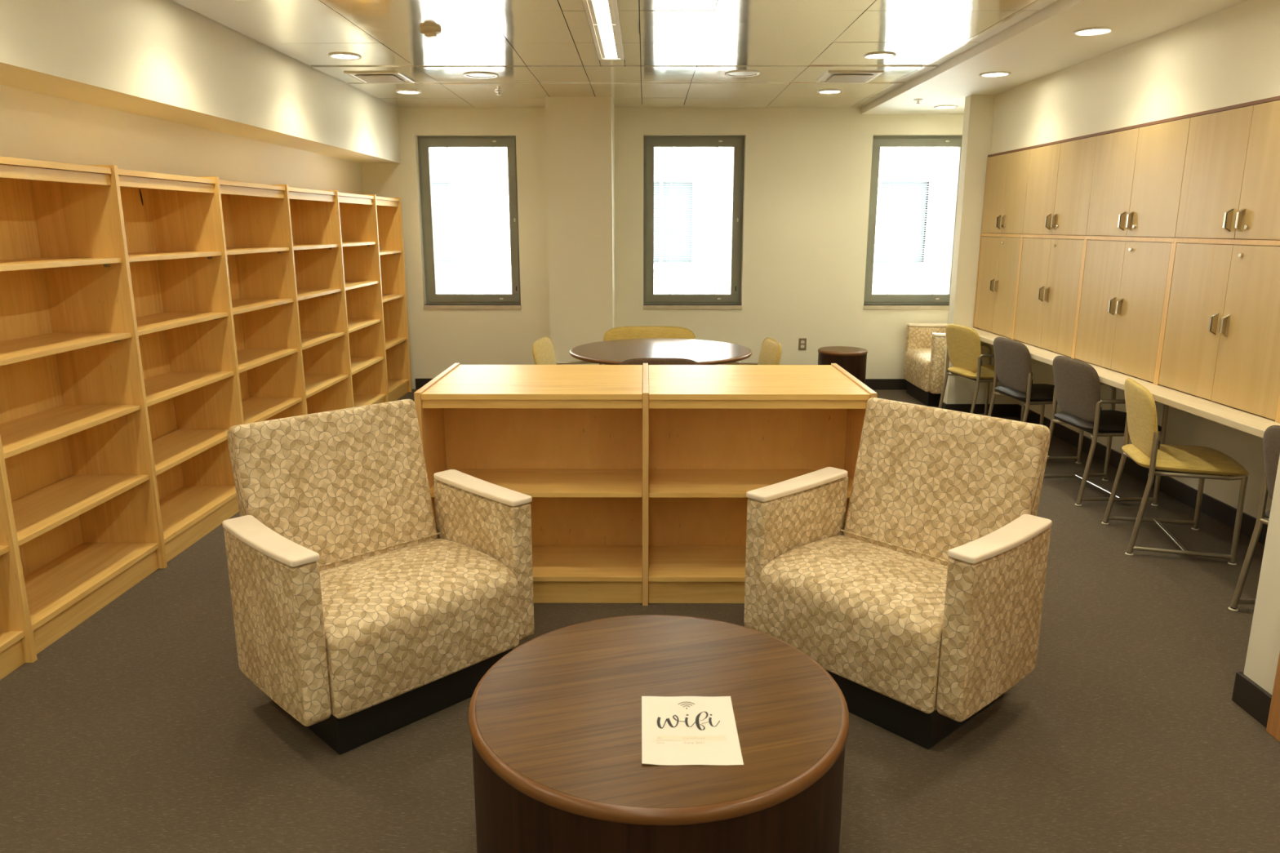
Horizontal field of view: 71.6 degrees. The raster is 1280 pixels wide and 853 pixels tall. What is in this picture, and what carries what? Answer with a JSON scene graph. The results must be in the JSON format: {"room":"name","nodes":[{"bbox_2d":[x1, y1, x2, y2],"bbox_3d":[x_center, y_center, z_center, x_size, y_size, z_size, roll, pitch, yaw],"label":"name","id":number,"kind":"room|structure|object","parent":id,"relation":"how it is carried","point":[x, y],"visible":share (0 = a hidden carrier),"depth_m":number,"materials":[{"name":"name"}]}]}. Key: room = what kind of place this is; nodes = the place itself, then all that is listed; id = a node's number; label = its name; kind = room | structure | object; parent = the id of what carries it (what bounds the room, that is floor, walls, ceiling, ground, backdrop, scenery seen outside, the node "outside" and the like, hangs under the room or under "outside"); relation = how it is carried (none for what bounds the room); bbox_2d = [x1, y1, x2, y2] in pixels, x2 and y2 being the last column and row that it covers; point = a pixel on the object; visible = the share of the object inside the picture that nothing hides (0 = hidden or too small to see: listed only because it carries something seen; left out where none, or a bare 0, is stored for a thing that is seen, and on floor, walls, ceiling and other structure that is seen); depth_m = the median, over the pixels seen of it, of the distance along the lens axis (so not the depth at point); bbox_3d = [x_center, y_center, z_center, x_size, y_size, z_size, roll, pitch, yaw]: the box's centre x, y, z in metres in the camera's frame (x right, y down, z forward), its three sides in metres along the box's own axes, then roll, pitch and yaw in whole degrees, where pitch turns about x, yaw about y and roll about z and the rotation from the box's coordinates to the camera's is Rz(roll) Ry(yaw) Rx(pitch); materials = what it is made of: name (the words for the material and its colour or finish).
{"room":"library","nodes":[
{"label":"library","id":0,"kind":"room"},
{"bbox_2d":[0,84,363,194],"bbox_3d":[-2.728,-0.339,2.054,0.200,2.900,13.526,0,13,0],"label":"wall","id":1,"kind":"structure","parent":0,"point":[34,126],"depth_m":4.69,"materials":[{"name":"paint"}]},
{"bbox_2d":[0,0,400,163],"bbox_3d":[-2.447,-1.279,1.711,0.365,0.615,13.276,0,13,0],"label":"soffit","id":2,"kind":"object","parent":1,"relation":"attached to","point":[163,60],"depth_m":4.40,"materials":[{"name":"paint"}]},
{"bbox_2d":[611,1,642,104],"bbox_3d":[-0.137,-1.527,1.641,4.255,0.100,13.276,0,13,0],"label":"ceiling","id":3,"kind":"structure","parent":0,"point":[639,2],"depth_m":5.39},
{"bbox_2d":[582,0,624,59],"bbox_3d":[-0.212,-1.256,0.751,0.164,0.034,10.220,0,13,0],"label":"recessed light","id":4,"kind":"object","parent":3,"relation":"in","point":[601,15],"visible":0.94,"depth_m":4.82,"materials":[{"name":"white plastic"}]},
{"bbox_2d":[172,0,1057,107],"bbox_3d":[-0.134,-1.459,1.655,4.230,0.035,13.268,0,13,0],"label":"ceiling tiles","id":5,"kind":"structure","parent":3,"relation":"attached to","point":[537,50],"depth_m":5.27,"materials":[{"name":"beige tile"}]},
{"bbox_2d":[328,53,361,59],"bbox_3d":[-1.868,-2.347,5.620,0.200,0.012,0.200,0,13,0],"label":"recessed light","id":6,"kind":"object","parent":5,"relation":"attached to","point":[335,55],"visible":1,"depth_m":5.62,"materials":[{"name":"white glass"}]},
{"bbox_2d":[343,71,414,83],"bbox_3d":[-1.875,-2.520,6.414,0.383,0.020,0.455,0,13,0],"label":"air vent","id":7,"kind":"object","parent":5,"relation":"attached to","point":[364,77],"visible":1,"depth_m":6.35,"materials":[{"name":"metal"}]},
{"bbox_2d":[395,89,421,94],"bbox_3d":[-1.860,-2.691,7.131,0.200,0.012,0.200,0,13,0],"label":"recessed light","id":8,"kind":"object","parent":5,"relation":"attached to","point":[405,91],"visible":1,"depth_m":7.14,"materials":[{"name":"white glass"}]},
{"bbox_2d":[418,26,441,37],"bbox_3d":[-1.143,-2.151,4.840,0.120,0.048,0.120,0,13,0],"label":"smoke detector","id":9,"kind":"object","parent":5,"relation":"attached to","point":[428,31],"visible":1,"depth_m":4.81,"materials":[{"name":"plastic"}]},
{"bbox_2d":[462,71,497,78],"bbox_3d":[-1.134,-2.505,6.318,0.248,0.014,0.248,0,13,0],"label":"recessed light","id":10,"kind":"object","parent":5,"relation":"attached to","point":[471,74],"visible":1,"depth_m":6.31,"materials":[{"name":"white glass"}]},
{"bbox_2d":[466,73,494,76],"bbox_3d":[-1.134,-2.506,6.318,0.206,0.008,0.206,0,13,0],"label":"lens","id":11,"kind":"object","parent":10,"relation":"attached to","point":[467,74],"depth_m":6.32,"materials":[{"name":"white plastic"}]},
{"bbox_2d":[494,89,503,95],"bbox_3d":[-1.128,-2.669,7.091,0.072,0.035,0.072,0,13,0],"label":"sprinkler head","id":12,"kind":"object","parent":5,"relation":"attached to","point":[499,91],"visible":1,"depth_m":7.07},
{"bbox_2d":[724,70,759,76],"bbox_3d":[0.721,-2.491,6.254,0.248,0.014,0.248,0,13,0],"label":"recessed light","id":13,"kind":"object","parent":5,"relation":"attached to","point":[738,73],"visible":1,"depth_m":6.25,"materials":[{"name":"white glass"}]},
{"bbox_2d":[728,71,756,75],"bbox_3d":[0.721,-2.492,6.254,0.206,0.008,0.206,0,13,0],"label":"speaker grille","id":14,"kind":"object","parent":13,"relation":"attached to","point":[730,73],"depth_m":6.26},
{"bbox_2d":[817,88,842,93],"bbox_3d":[1.522,-2.686,7.113,0.200,0.012,0.200,0,13,0],"label":"recessed light","id":15,"kind":"object","parent":5,"relation":"attached to","point":[825,91],"visible":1,"depth_m":7.13,"materials":[{"name":"white glass"}]},
{"bbox_2d":[815,71,884,82],"bbox_3d":[1.504,-2.516,6.396,0.388,0.020,0.455,0,13,0],"label":"air vent","id":16,"kind":"object","parent":5,"relation":"attached to","point":[830,76],"visible":1,"depth_m":6.32,"materials":[{"name":"metal"}]},
{"bbox_2d":[863,52,896,59],"bbox_3d":[1.514,-2.343,5.602,0.200,0.012,0.200,0,13,0],"label":"recessed light","id":17,"kind":"object","parent":5,"relation":"attached to","point":[877,55],"visible":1,"depth_m":5.61,"materials":[{"name":"white glass"}]},
{"bbox_2d":[0,389,1279,852],"bbox_3d":[0.361,1.141,2.309,6.500,0.100,13.800,0,13,0],"label":"floor","id":18,"kind":"structure","parent":0,"point":[140,728],"depth_m":2.73,"materials":[{"name":"carpet"}]},
{"bbox_2d":[0,434,37,679],"bbox_3d":[-2.430,0.084,2.625,0.380,1.822,0.960,0,13,0],"label":"bookcase","id":19,"kind":"object","parent":18,"relation":"on","point":[17,645],"visible":1,"depth_m":3.20,"materials":[{"name":"brown wood"}]},
{"bbox_2d":[0,155,167,653],"bbox_3d":[-2.425,-0.125,3.542,0.380,1.822,0.919,0,13,0],"label":"bookcase","id":20,"kind":"object","parent":18,"relation":"on","point":[75,433],"visible":0.96,"depth_m":3.83,"materials":[{"name":"brown wood"}]},
{"bbox_2d":[117,168,244,562],"bbox_3d":[-2.419,-0.330,4.444,0.380,1.822,0.929,0,13,0],"label":"bookcase","id":21,"kind":"object","parent":18,"relation":"on","point":[174,224],"visible":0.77,"depth_m":4.76,"materials":[{"name":"brown wood"}]},
{"bbox_2d":[219,179,307,423],"bbox_3d":[-2.414,-0.536,5.351,0.380,1.822,0.929,0,13,0],"label":"bookcase","id":22,"kind":"object","parent":18,"relation":"on","point":[258,231],"visible":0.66,"depth_m":5.69,"materials":[{"name":"brown wood"}]},
{"bbox_2d":[288,186,354,413],"bbox_3d":[-2.409,-0.743,6.263,0.380,1.822,0.939,0,13,0],"label":"bookcase","id":23,"kind":"object","parent":18,"relation":"on","point":[315,215],"visible":0.46,"depth_m":6.63,"materials":[{"name":"brown wood"}]},
{"bbox_2d":[338,192,389,407],"bbox_3d":[-2.404,-0.951,7.176,0.380,1.822,0.932,0,13,0],"label":"bookcase","id":24,"kind":"object","parent":18,"relation":"on","point":[358,212],"visible":0.49,"depth_m":7.55,"materials":[{"name":"brown wood"}]},
{"bbox_2d":[222,399,534,755],"bbox_3d":[-0.890,0.447,3.025,0.693,0.936,0.877,12,18,43],"label":"armchair","id":25,"kind":"object","parent":18,"relation":"on","point":[363,617],"visible":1,"depth_m":2.93,"materials":[{"name":"beige fabric"}]},
{"bbox_2d":[376,195,412,401],"bbox_3d":[-2.399,-1.140,8.010,0.380,1.822,0.776,0,13,0],"label":"bookcase","id":26,"kind":"object","parent":18,"relation":"on","point":[389,220],"visible":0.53,"depth_m":8.32,"materials":[{"name":"brown wood"}]},
{"bbox_2d":[413,363,648,605],"bbox_3d":[-0.434,0.225,4.043,0.943,0.918,0.788,0,13,0],"label":"bookcase","id":27,"kind":"object","parent":18,"relation":"on","point":[574,439],"visible":0.74,"depth_m":3.98,"materials":[{"name":"brown wood"}]},
{"bbox_2d":[532,336,607,364],"bbox_3d":[-0.457,-0.197,6.130,0.501,0.816,0.590,2,13,8],"label":"chair","id":28,"kind":"object","parent":18,"relation":"on","point":[543,350],"visible":0.22,"depth_m":6.12,"materials":[{"name":"yellow fabric"}]},
{"bbox_2d":[545,96,615,364],"bbox_3d":[-0.514,-1.563,8.069,0.555,2.620,0.729,0,13,0],"label":"column","id":29,"kind":"structure","parent":18,"relation":"on","point":[580,131],"depth_m":7.65,"materials":[{"name":"paint"}]},
{"bbox_2d":[599,325,695,364],"bbox_3d":[0.072,-0.323,6.685,0.783,0.816,0.501,0,13,0],"label":"chair","id":30,"kind":"object","parent":18,"relation":"on","point":[638,331],"visible":0.05,"depth_m":6.80,"materials":[{"name":"yellow fabric"}]},
{"bbox_2d":[468,614,848,852],"bbox_3d":[0.044,0.875,2.224,0.915,0.456,0.915,0,13,0],"label":"coffee table","id":31,"kind":"object","parent":18,"relation":"on","point":[555,723],"visible":0.84,"depth_m":1.98,"materials":[{"name":"brown wood"}]},
{"bbox_2d":[641,696,743,765],"bbox_3d":[0.112,0.685,2.016,0.215,0.004,0.280,0,13,0],"label":"paper notice","id":32,"kind":"object","parent":31,"relation":"on","point":[677,731],"visible":1,"depth_m":2.00,"materials":[{"name":"beige paper"}]},
{"bbox_2d":[618,358,699,385],"bbox_3d":[0.115,-0.053,5.494,0.590,0.816,0.501,0,13,0],"label":"chair","id":33,"kind":"object","parent":18,"relation":"on","point":[634,361],"visible":0.05,"depth_m":5.18,"materials":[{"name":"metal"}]},
{"bbox_2d":[568,338,751,364],"bbox_3d":[0.141,-0.167,6.166,1.248,0.742,1.248,0,13,0],"label":"round table","id":34,"kind":"object","parent":18,"relation":"on","point":[615,352],"visible":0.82,"depth_m":6.03,"materials":[{"name":"brown wood"}]},
{"bbox_2d":[724,337,782,364],"bbox_3d":[0.684,-0.189,6.095,0.501,0.816,0.590,-1,13,-6],"label":"chair","id":35,"kind":"object","parent":18,"relation":"on","point":[771,351],"visible":0.16,"depth_m":6.06,"materials":[{"name":"yellow fabric"}]},
{"bbox_2d":[648,363,877,603],"bbox_3d":[0.495,0.226,4.038,0.914,0.918,0.788,0,13,0],"label":"bookcase","id":36,"kind":"object","parent":18,"relation":"on","point":[718,434],"visible":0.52,"depth_m":3.98,"materials":[{"name":"brown wood"}]},
{"bbox_2d":[817,346,867,384],"bbox_3d":[1.845,-0.474,8.127,0.444,0.469,0.444,0,13,0],"label":"side table","id":37,"kind":"object","parent":18,"relation":"on","point":[853,360],"visible":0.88,"depth_m":7.93,"materials":[{"name":"brown wood"}]},
{"bbox_2d":[743,397,1052,749],"bbox_3d":[0.885,0.441,3.053,0.693,0.936,0.877,-11,17,-41],"label":"armchair","id":38,"kind":"object","parent":18,"relation":"on","point":[922,605],"visible":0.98,"depth_m":2.94,"materials":[{"name":"beige fabric"}]},
{"bbox_2d":[903,323,947,406],"bbox_3d":[2.851,-0.707,8.099,0.693,0.936,0.877,0,13,0],"label":"armchair","id":39,"kind":"object","parent":18,"relation":"on","point":[926,343],"visible":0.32,"depth_m":8.03,"materials":[{"name":"beige fabric"}]},
{"bbox_2d":[937,323,1025,422],"bbox_3d":[2.708,-0.396,7.003,0.501,0.816,0.590,-2,13,-9],"label":"chair","id":40,"kind":"object","parent":18,"relation":"on","point":[964,345],"visible":0.73,"depth_m":6.87,"materials":[{"name":"yellow fabric"}]},
{"bbox_2d":[987,337,1084,463],"bbox_3d":[2.744,-0.203,6.154,0.501,0.816,0.548,-1,13,-5],"label":"chair","id":41,"kind":"object","parent":18,"relation":"on","point":[1013,366],"visible":0.85,"depth_m":6.01,"materials":[{"name":"grey fabric"}]},
{"bbox_2d":[1043,355,1168,506],"bbox_3d":[2.743,0.001,5.256,0.501,0.816,0.590,-1,13,-3],"label":"chair","id":42,"kind":"object","parent":18,"relation":"on","point":[1077,389],"visible":0.84,"depth_m":5.10,"materials":[{"name":"grey fabric"}]},
{"bbox_2d":[1101,377,1249,565],"bbox_3d":[2.678,0.191,4.421,0.501,0.816,0.548,3,13,14],"label":"chair","id":43,"kind":"object","parent":18,"relation":"on","point":[1202,463],"visible":1,"depth_m":4.29,"materials":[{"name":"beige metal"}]},
{"bbox_2d":[1227,425,1279,611],"bbox_3d":[2.718,0.424,3.398,0.501,0.816,0.590,0,13,0],"label":"chair","id":44,"kind":"object","parent":18,"relation":"on","point":[1271,437],"visible":0.67,"depth_m":3.60,"materials":[{"name":"beige metal"}]},
{"bbox_2d":[361,104,964,389],"bbox_3d":[0.429,-1.808,8.515,6.440,2.900,0.260,0,13,0],"label":"wall","id":45,"kind":"structure","parent":0,"point":[807,171],"depth_m":8.38,"materials":[{"name":"paint"}]},
{"bbox_2d":[417,136,521,309],"bbox_3d":[-1.614,-1.931,8.454,0.943,1.603,0.197,0,13,0],"label":"window","id":46,"kind":"structure","parent":45,"relation":"in","point":[512,300],"depth_m":8.50,"materials":[{"name":"paint"}]},
{"bbox_2d":[430,148,511,293],"bbox_3d":[-1.613,-1.962,8.529,0.735,1.358,0.015,0,13,0],"label":"window pane","id":47,"kind":"object","parent":46,"relation":"attached to","point":[447,165],"depth_m":8.54,"materials":[{"name":"white glass"}]},
{"bbox_2d":[415,378,906,389],"bbox_3d":[0.581,-0.335,8.335,5.570,0.106,0.743,0,13,0],"label":"baseboard","id":48,"kind":"structure","parent":45,"relation":"attached to","point":[873,384],"depth_m":8.67,"materials":[{"name":"rubber"}]},
{"bbox_2d":[643,135,744,309],"bbox_3d":[0.506,-1.929,8.442,0.953,1.603,0.197,0,13,0],"label":"window","id":49,"kind":"structure","parent":45,"relation":"in","point":[692,300],"depth_m":8.50,"materials":[{"name":"paint"}]},
{"bbox_2d":[653,162,733,293],"bbox_3d":[0.506,-1.960,8.518,0.745,1.358,0.015,0,13,0],"label":"blind","id":50,"kind":"object","parent":49,"relation":"attached to","point":[671,165],"depth_m":8.53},
{"bbox_2d":[798,337,806,350],"bbox_3d":[1.576,-0.799,8.599,0.074,0.116,0.010,0,13,0],"label":"wall outlet","id":51,"kind":"object","parent":45,"relation":"attached to","point":[802,341],"visible":1,"depth_m":8.60,"materials":[{"name":"plastic"}]},
{"bbox_2d":[863,135,962,309],"bbox_3d":[2.623,-1.926,8.431,0.949,1.603,0.197,0,13,0],"label":"window","id":52,"kind":"structure","parent":45,"relation":"in","point":[870,299],"depth_m":8.50,"materials":[{"name":"paint"}]},
{"bbox_2d":[871,160,956,293],"bbox_3d":[2.621,-1.957,8.506,0.745,1.358,0.015,0,13,0],"label":"blind","id":53,"kind":"object","parent":52,"relation":"attached to","point":[895,162],"depth_m":8.51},
{"bbox_2d":[942,94,1018,404],"bbox_3d":[3.111,-1.441,7.238,1.060,2.750,0.130,0,13,0],"label":"wall","id":54,"kind":"structure","parent":0,"point":[978,108],"depth_m":7.17,"materials":[{"name":"paint"}]},
{"bbox_2d":[861,0,1247,114],"bbox_3d":[2.701,-1.482,1.635,1.420,0.185,13.276,0,13,0],"label":"ceiling","id":55,"kind":"structure","parent":0,"point":[1042,43],"depth_m":5.06,"materials":[{"name":"paint"}]},
{"bbox_2d":[913,98,923,103],"bbox_3d":[2.252,-2.634,7.182,0.072,0.035,0.072,0,13,0],"label":"sprinkler head","id":56,"kind":"object","parent":55,"relation":"attached to","point":[917,100],"visible":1,"depth_m":7.17},
{"bbox_2d":[933,105,958,109],"bbox_3d":[2.625,-2.744,7.617,0.200,0.012,0.200,0,13,0],"label":"recessed light","id":57,"kind":"object","parent":55,"relation":"in","point":[940,107],"visible":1,"depth_m":7.61,"materials":[{"name":"white glass"}]},
{"bbox_2d":[979,71,1011,77],"bbox_3d":[2.388,-2.369,5.965,0.200,0.012,0.200,0,13,0],"label":"recessed light","id":58,"kind":"object","parent":55,"relation":"in","point":[1002,73],"visible":1,"depth_m":5.96,"materials":[{"name":"white glass"}]},
{"bbox_2d":[1071,26,1115,36],"bbox_3d":[2.373,-2.068,4.644,0.200,0.012,0.200,0,13,0],"label":"recessed light","id":59,"kind":"object","parent":55,"relation":"in","point":[1086,32],"visible":1,"depth_m":4.65,"materials":[{"name":"white glass"}]},
{"bbox_2d":[990,0,1279,154],"bbox_3d":[2.961,-1.946,4.699,0.415,0.638,4.600,0,13,0],"label":"wall","id":60,"kind":"structure","parent":0,"point":[1228,56],"depth_m":4.72,"materials":[{"name":"paint"}]},
{"bbox_2d":[987,95,1279,156],"bbox_3d":[2.946,-1.630,4.781,0.425,0.015,4.560,0,13,0],"label":"trim","id":61,"kind":"structure","parent":60,"relation":"attached to","point":[1275,98],"depth_m":4.70,"materials":[{"name":"brown wood"}]},
{"bbox_2d":[1018,358,1271,519],"bbox_3d":[3.398,-0.916,4.931,0.460,2.750,4.600,0,13,0],"label":"wall","id":62,"kind":"structure","parent":0,"point":[1183,428],"depth_m":4.94,"materials":[{"name":"paint"}]},
{"bbox_2d":[981,149,1030,234],"bbox_3d":[2.934,-1.752,6.675,0.449,0.585,0.802,0,13,0],"label":"upper cabinet","id":63,"kind":"object","parent":62,"relation":"attached to","point":[1006,175],"visible":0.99,"depth_m":6.63,"materials":[{"name":"brown wood"}]},
{"bbox_2d":[1022,136,1097,235],"bbox_3d":[2.929,-1.559,5.825,0.449,0.585,0.939,0,13,0],"label":"upper cabinet","id":64,"kind":"object","parent":62,"relation":"attached to","point":[1060,175],"visible":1,"depth_m":5.76,"materials":[{"name":"brown wood"}]},
{"bbox_2d":[941,401,1271,728],"bbox_3d":[2.655,1.180,1.675,1.306,0.106,12.174,0,13,0],"label":"baseboard","id":65,"kind":"structure","parent":62,"relation":"attached to","point":[1211,507],"depth_m":5.13,"materials":[{"name":"rubber"}]},
{"bbox_2d":[970,327,1279,438],"bbox_3d":[2.867,-0.294,5.082,0.598,0.034,4.583,0,13,0],"label":"countertop","id":66,"kind":"structure","parent":62,"relation":"attached to","point":[1247,422],"depth_m":4.29,"materials":[{"name":"beige laminate"}]},
{"bbox_2d":[973,233,1022,339],"bbox_3d":[2.934,-1.096,6.824,0.449,0.758,0.802,0,13,0],"label":"base cabinet","id":67,"kind":"object","parent":66,"relation":"on","point":[999,254],"visible":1,"depth_m":6.79,"materials":[{"name":"brown wood"}]},
{"bbox_2d":[1012,234,1088,358],"bbox_3d":[2.929,-0.903,5.974,0.449,0.758,0.939,0,13,0],"label":"base cabinet","id":68,"kind":"object","parent":66,"relation":"on","point":[1051,266],"visible":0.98,"depth_m":5.93,"materials":[{"name":"brown wood"}]},
{"bbox_2d":[1072,235,1174,384],"bbox_3d":[2.924,-0.695,5.061,0.449,0.758,0.933,0,13,0],"label":"base cabinet","id":69,"kind":"object","parent":66,"relation":"on","point":[1125,280],"visible":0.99,"depth_m":5.00,"materials":[{"name":"brown wood"}]},
{"bbox_2d":[1155,237,1279,422],"bbox_3d":[2.919,-0.488,4.150,0.449,0.758,0.933,0,13,0],"label":"base cabinet","id":70,"kind":"object","parent":66,"relation":"on","point":[1220,340],"visible":0.99,"depth_m":4.12,"materials":[{"name":"brown wood"}]},
{"bbox_2d":[1086,117,1191,237],"bbox_3d":[2.924,-1.351,4.911,0.449,0.585,0.933,0,13,0],"label":"upper cabinet","id":71,"kind":"object","parent":62,"relation":"attached to","point":[1137,178],"visible":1,"depth_m":4.85,"materials":[{"name":"brown wood"}]},
{"bbox_2d":[1175,100,1279,239],"bbox_3d":[2.919,-1.144,4.001,0.449,0.585,0.933,0,13,0],"label":"upper cabinet","id":72,"kind":"object","parent":62,"relation":"attached to","point":[1230,188],"visible":1,"depth_m":4.07,"materials":[{"name":"brown wood"}]},
{"bbox_2d":[1243,455,1279,694],"bbox_3d":[2.799,0.417,-0.931,1.590,2.750,7.430,0,13,0],"label":"wall","id":73,"kind":"structure","parent":0,"point":[1264,645],"depth_m":2.86,"materials":[{"name":"paint"}]},
{"bbox_2d":[1266,652,1279,742],"bbox_3d":[2.056,0.049,1.996,0.130,2.170,1.214,0,13,0],"label":"door","id":74,"kind":"structure","parent":73,"relation":"in","point":[1273,728],"depth_m":2.78,"materials":[{"name":"brown wood"}]},
{"label":"outside","id":75,"kind":"structure","parent":0,"visible":0},
{"bbox_3d":[2.067,4.837,13.343,22.000,0.200,6.100,0,13,0],"label":"ground","id":76,"kind":"structure","parent":75,"visible":0},
{"bbox_2d":[430,146,958,293],"bbox_3d":[2.085,-1.328,15.197,22.000,11.000,0.350,0,13,0],"label":"windows","id":77,"kind":"structure","parent":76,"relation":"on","point":[661,154],"depth_m":14.63,"materials":[{"name":"white glass"}]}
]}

